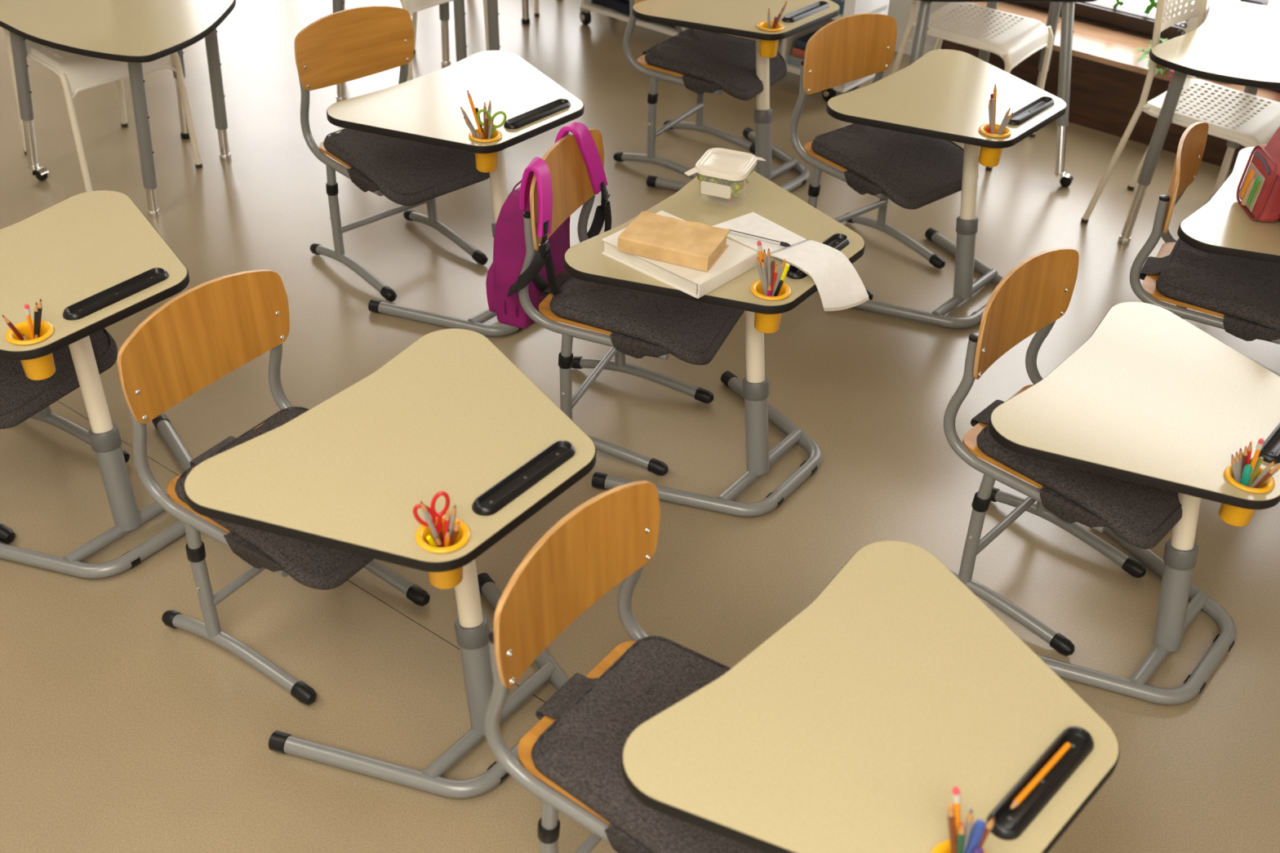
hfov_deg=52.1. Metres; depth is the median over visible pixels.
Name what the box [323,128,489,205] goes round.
seat cushion
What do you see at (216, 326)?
chair
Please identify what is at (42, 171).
caster wheel
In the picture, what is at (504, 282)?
backpack
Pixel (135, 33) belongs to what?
table
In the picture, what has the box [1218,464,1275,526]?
pencil cup
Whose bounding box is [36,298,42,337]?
pencil
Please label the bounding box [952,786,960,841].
pencil
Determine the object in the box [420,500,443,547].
pencil
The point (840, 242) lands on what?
tray
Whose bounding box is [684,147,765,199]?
lunch box
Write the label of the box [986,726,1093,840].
tray
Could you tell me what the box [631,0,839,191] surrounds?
student desk
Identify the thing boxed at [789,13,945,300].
chair
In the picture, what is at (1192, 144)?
chair
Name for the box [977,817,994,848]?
pencil
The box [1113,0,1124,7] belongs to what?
window sticker
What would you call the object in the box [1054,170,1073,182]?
caster wheel
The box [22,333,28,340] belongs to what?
pencil
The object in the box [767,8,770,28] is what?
pencil
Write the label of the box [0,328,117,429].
seat cushion
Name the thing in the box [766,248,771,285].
pencil
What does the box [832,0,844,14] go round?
book
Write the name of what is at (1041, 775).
pencil
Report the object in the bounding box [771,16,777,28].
pencil
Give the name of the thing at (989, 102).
pencil
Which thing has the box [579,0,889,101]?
bookshelf
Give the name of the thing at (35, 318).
pencil
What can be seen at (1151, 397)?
student desk
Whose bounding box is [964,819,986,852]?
marker pen
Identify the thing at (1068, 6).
table
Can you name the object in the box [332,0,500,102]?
table
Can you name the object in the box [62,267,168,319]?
tray
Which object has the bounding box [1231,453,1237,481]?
pencil
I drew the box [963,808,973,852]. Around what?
pencil
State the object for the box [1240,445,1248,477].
pencil
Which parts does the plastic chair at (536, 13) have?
leg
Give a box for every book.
[601,210,758,298]
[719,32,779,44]
[786,53,804,67]
[791,46,805,58]
[795,30,817,49]
[831,0,844,3]
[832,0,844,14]
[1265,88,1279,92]
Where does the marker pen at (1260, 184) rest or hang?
in the bag at (1265, 161)
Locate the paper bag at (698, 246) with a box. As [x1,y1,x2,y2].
[617,211,729,271]
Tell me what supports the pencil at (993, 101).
in the pencil cup at (988, 157)
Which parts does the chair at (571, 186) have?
leg, leg, backrest, seat, leg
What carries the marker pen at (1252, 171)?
in the bag at (1265, 161)
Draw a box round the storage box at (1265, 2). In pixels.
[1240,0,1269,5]
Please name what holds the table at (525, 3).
on the floor
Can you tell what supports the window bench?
on the floor
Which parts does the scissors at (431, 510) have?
handle, handle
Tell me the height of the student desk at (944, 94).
0.738 m
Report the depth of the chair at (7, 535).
3.82 m
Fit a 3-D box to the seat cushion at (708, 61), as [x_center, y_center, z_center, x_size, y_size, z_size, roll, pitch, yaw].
[0.285,-1.493,5.346,0.547,0.108,0.451,21,40,24]
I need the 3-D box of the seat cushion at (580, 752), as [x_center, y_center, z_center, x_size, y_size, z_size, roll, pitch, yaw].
[0.070,0.606,2.435,0.547,0.108,0.451,24,41,27]
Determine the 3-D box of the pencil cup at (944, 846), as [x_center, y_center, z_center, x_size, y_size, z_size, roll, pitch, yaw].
[0.474,0.695,1.961,0.102,0.116,0.102,30,44,33]
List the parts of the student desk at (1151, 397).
post, post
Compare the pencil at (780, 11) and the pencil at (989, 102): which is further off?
the pencil at (780, 11)
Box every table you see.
[0,0,235,217]
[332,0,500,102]
[521,0,529,24]
[908,0,1096,186]
[1117,0,1279,244]
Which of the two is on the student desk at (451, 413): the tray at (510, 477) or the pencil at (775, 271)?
the tray at (510, 477)
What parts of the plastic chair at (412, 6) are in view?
leg, leg, seat, leg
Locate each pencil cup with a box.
[5,320,55,380]
[415,516,470,589]
[468,127,502,172]
[750,280,791,333]
[756,20,784,57]
[929,840,987,852]
[978,123,1011,167]
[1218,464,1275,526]
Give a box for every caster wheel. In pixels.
[26,164,48,175]
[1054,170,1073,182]
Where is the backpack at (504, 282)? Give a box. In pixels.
[485,122,611,328]
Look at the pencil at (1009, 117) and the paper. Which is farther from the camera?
the pencil at (1009, 117)
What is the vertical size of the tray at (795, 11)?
0.015 m
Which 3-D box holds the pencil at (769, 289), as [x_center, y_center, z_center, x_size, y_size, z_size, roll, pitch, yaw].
[0.325,-0.311,3.300,0.010,0.134,0.032,13,37,15]
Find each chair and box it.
[0,405,129,543]
[3,27,202,191]
[117,269,430,705]
[294,5,488,302]
[343,0,488,80]
[484,480,660,852]
[518,128,713,475]
[533,0,539,16]
[613,0,755,178]
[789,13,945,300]
[889,0,1053,171]
[943,247,1146,656]
[1080,0,1279,223]
[1129,121,1279,344]
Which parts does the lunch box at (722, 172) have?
lid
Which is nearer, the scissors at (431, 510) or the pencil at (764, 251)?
the scissors at (431, 510)
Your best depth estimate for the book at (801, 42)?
6.18 m
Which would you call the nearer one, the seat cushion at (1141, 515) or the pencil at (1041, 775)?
the pencil at (1041, 775)
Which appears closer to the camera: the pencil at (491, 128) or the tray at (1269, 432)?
the tray at (1269, 432)
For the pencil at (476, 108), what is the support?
in the pencil cup at (485, 162)
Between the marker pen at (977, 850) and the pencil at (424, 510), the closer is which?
the marker pen at (977, 850)
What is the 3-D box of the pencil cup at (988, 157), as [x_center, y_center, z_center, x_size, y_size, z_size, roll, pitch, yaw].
[1.124,-0.895,4.183,0.102,0.116,0.102,28,43,31]
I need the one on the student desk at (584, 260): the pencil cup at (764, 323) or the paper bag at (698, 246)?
the pencil cup at (764, 323)
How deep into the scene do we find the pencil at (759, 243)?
3.22 m
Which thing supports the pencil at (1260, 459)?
in the pencil cup at (1234, 516)
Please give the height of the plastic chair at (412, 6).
0.989 m
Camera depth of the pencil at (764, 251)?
3.23 m
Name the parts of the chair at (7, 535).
leg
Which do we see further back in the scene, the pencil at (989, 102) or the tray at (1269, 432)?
the pencil at (989, 102)
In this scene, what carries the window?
in the wall
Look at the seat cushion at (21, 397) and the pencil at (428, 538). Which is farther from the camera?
the seat cushion at (21, 397)
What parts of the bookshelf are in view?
panel, shelf, panel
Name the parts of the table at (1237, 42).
leg, leg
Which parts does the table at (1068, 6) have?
leg, leg, leg, leg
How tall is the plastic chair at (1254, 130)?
0.989 m
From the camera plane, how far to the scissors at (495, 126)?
3.98 m
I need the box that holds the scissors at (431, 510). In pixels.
[413,491,449,544]
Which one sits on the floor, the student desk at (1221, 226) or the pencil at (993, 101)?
the student desk at (1221, 226)
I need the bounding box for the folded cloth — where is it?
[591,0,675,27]
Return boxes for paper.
[713,212,869,311]
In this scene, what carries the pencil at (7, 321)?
in the pencil cup at (42, 367)
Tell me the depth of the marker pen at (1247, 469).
2.77 m
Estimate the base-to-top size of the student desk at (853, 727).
0.730 m
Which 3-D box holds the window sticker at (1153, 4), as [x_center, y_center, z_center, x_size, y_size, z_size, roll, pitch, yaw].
[2.383,-1.953,6.059,0.080,0.099,0.003,27,42,29]
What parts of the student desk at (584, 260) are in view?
post, post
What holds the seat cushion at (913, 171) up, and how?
on the chair at (849, 48)
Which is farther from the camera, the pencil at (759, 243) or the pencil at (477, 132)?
the pencil at (477, 132)
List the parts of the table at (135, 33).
leg, leg, leg, leg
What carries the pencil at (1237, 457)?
in the pencil cup at (1234, 516)
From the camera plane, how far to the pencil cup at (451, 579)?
2.47 m
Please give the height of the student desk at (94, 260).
0.751 m
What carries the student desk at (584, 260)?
on the floor
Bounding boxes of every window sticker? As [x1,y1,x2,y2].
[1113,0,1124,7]
[1144,0,1157,13]
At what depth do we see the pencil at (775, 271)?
3.26 m
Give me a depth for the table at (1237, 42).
4.78 m
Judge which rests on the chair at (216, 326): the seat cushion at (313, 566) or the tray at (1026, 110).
the seat cushion at (313, 566)
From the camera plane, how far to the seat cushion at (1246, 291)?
3.87 m
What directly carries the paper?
on the student desk at (584, 260)
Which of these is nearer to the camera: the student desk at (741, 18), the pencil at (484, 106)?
the pencil at (484, 106)
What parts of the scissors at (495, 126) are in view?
handle, handle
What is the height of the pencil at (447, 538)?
0.129 m
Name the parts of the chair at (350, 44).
leg, seat, leg, backrest, leg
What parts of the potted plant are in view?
pot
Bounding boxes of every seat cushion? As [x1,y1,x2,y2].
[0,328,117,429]
[174,406,373,590]
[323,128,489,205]
[531,635,765,852]
[542,272,744,364]
[642,28,786,100]
[811,123,978,209]
[970,400,1182,549]
[1139,237,1279,341]
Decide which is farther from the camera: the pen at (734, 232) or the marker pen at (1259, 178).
the marker pen at (1259, 178)
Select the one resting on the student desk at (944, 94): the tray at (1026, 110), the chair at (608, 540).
the tray at (1026, 110)
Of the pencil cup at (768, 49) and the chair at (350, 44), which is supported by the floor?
the chair at (350, 44)
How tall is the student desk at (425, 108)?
0.728 m
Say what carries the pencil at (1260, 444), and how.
in the pencil cup at (1234, 516)
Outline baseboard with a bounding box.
[894,36,933,55]
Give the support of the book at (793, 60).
on the bookshelf
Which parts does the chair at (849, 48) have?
leg, leg, seat, backrest, leg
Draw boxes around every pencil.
[2,315,23,340]
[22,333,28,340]
[24,303,34,339]
[33,302,37,337]
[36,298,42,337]
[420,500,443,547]
[426,535,436,546]
[435,536,442,547]
[442,509,449,547]
[444,528,450,546]
[448,505,456,537]
[449,520,459,546]
[460,106,476,134]
[463,116,477,137]
[466,89,484,138]
[475,107,484,134]
[475,128,479,138]
[483,102,486,137]
[484,111,488,138]
[487,100,491,128]
[487,119,493,138]
[756,240,764,264]
[756,256,765,295]
[761,259,768,295]
[763,248,766,271]
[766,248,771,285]
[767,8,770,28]
[767,282,771,296]
[770,260,775,287]
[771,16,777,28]
[771,258,785,296]
[771,264,777,292]
[773,8,782,28]
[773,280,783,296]
[776,0,786,26]
[946,803,956,852]
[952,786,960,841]
[956,822,964,852]
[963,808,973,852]
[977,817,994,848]
[988,99,991,133]
[991,97,995,133]
[993,83,996,133]
[995,107,1010,134]
[998,112,1013,134]
[1008,742,1071,811]
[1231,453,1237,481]
[1235,451,1240,483]
[1238,448,1242,472]
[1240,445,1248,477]
[1246,440,1252,464]
[1248,456,1263,487]
[1249,438,1263,479]
[1249,462,1274,488]
[1253,466,1277,488]
[1257,464,1279,488]
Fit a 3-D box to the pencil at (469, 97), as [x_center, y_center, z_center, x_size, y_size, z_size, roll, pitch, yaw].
[-0.487,-0.908,4.000,0.073,0.245,0.010,5,36,4]
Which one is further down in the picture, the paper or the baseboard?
the paper
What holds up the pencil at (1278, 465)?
in the pencil cup at (1234, 516)
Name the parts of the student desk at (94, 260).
post, post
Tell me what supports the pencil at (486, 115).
in the pencil cup at (485, 162)
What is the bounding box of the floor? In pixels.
[0,0,1279,852]
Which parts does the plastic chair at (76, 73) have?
leg, leg, seat, leg, leg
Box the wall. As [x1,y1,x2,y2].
[887,0,971,48]
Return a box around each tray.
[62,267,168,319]
[471,440,575,515]
[503,98,570,128]
[781,0,829,22]
[786,233,849,279]
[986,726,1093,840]
[1005,96,1054,124]
[1257,422,1279,463]
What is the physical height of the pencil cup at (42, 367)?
0.116 m
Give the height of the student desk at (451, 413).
0.755 m
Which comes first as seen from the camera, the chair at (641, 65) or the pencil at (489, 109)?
the pencil at (489, 109)
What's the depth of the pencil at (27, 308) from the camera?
2.96 m
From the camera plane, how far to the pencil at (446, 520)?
2.44 m
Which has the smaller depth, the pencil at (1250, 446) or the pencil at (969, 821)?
the pencil at (969, 821)
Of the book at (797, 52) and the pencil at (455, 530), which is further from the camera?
the book at (797, 52)
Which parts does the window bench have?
window sill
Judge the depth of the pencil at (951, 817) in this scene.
1.89 m
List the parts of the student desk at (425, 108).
post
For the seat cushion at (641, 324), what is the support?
on the chair at (571, 186)
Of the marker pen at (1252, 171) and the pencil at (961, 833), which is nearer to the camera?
the pencil at (961, 833)
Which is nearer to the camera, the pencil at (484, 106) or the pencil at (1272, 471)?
the pencil at (1272, 471)
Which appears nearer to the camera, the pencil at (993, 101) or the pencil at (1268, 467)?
the pencil at (1268, 467)
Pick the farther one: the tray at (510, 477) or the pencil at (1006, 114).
the pencil at (1006, 114)
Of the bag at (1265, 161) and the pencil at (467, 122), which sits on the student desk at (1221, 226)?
the bag at (1265, 161)
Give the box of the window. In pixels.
[1017,0,1185,39]
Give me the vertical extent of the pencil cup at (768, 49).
0.116 m
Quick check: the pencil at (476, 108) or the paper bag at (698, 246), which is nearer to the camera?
the paper bag at (698, 246)
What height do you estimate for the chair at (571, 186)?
0.868 m
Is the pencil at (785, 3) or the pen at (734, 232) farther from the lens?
the pencil at (785, 3)
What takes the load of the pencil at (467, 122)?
in the pencil cup at (485, 162)
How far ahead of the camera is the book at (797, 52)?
6.18 m
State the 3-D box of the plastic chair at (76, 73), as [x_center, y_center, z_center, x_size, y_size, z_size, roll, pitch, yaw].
[-2.170,-1.498,5.126,0.602,0.989,0.499,31,44,33]
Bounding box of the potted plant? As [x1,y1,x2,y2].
[1129,38,1173,86]
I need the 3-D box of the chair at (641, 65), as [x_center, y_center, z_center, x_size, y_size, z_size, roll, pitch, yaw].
[0.232,-1.506,5.377,0.511,0.868,0.472,21,40,24]
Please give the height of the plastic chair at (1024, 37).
0.989 m
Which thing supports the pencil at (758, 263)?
in the pencil cup at (764, 323)
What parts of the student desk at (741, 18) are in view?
post, post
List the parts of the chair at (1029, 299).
leg, leg, seat, backrest, leg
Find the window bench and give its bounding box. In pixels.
[941,1,1279,169]
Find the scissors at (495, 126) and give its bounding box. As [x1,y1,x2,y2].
[476,109,506,138]
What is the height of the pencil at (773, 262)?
0.179 m
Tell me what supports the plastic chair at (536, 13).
on the floor
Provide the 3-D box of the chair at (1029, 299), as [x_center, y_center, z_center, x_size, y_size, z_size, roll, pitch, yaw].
[1.056,0.043,3.287,0.511,0.868,0.472,30,44,32]
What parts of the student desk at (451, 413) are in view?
post, post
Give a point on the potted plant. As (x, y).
(1158, 68)
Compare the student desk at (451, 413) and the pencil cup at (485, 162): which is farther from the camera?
the pencil cup at (485, 162)
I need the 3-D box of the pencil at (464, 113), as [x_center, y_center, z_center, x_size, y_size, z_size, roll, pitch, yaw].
[-0.496,-0.887,4.011,0.099,0.198,0.010,-2,36,-7]
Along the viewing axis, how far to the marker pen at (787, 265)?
3.25 m
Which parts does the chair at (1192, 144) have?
seat, backrest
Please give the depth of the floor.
3.71 m
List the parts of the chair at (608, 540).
leg, leg, seat, backrest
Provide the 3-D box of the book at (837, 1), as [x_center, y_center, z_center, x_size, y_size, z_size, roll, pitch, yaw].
[0.884,-2.019,6.033,0.250,0.035,0.204,30,44,33]
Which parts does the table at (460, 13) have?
leg, leg, leg, leg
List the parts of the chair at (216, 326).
leg, backrest, leg, seat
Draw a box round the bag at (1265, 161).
[1236,126,1279,222]
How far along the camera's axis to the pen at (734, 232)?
3.48 m
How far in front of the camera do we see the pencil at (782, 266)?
3.25 m
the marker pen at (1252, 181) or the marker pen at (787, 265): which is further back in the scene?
the marker pen at (1252, 181)
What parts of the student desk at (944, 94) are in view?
post, post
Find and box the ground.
[1100,0,1279,21]
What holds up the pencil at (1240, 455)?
in the pencil cup at (1234, 516)
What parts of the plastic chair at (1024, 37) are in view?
leg, leg, seat, leg, leg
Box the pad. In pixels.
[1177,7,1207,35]
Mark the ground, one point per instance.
(1141, 5)
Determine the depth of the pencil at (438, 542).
2.45 m
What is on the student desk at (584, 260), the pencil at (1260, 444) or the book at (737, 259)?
the book at (737, 259)
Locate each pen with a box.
[725,228,790,246]
[779,262,789,280]
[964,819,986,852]
[971,846,984,852]
[1240,168,1255,197]
[1240,464,1252,486]
[1241,177,1256,205]
[1246,176,1262,204]
[1248,180,1263,208]
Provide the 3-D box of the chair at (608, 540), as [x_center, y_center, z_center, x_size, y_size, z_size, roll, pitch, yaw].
[0.019,0.591,2.469,0.511,0.868,0.472,24,41,27]
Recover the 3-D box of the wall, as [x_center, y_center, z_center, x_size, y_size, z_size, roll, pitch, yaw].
[1.242,-3.606,6.012,15.200,3.600,0.300,27,42,29]
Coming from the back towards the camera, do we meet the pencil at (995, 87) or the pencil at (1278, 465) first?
the pencil at (995, 87)
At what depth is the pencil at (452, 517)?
2.44 m
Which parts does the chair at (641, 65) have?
backrest, leg, leg, seat, leg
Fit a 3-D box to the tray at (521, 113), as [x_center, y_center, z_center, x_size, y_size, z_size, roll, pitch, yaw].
[-0.324,-0.994,4.153,0.055,0.015,0.285,27,43,30]
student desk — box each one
[0,190,196,578]
[183,328,596,798]
[326,50,584,336]
[563,170,865,516]
[621,540,1119,852]
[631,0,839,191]
[826,48,1066,328]
[987,302,1279,705]
[1177,146,1279,376]
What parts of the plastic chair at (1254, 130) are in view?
leg, leg, backrest, seat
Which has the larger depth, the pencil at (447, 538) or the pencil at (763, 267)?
the pencil at (763, 267)

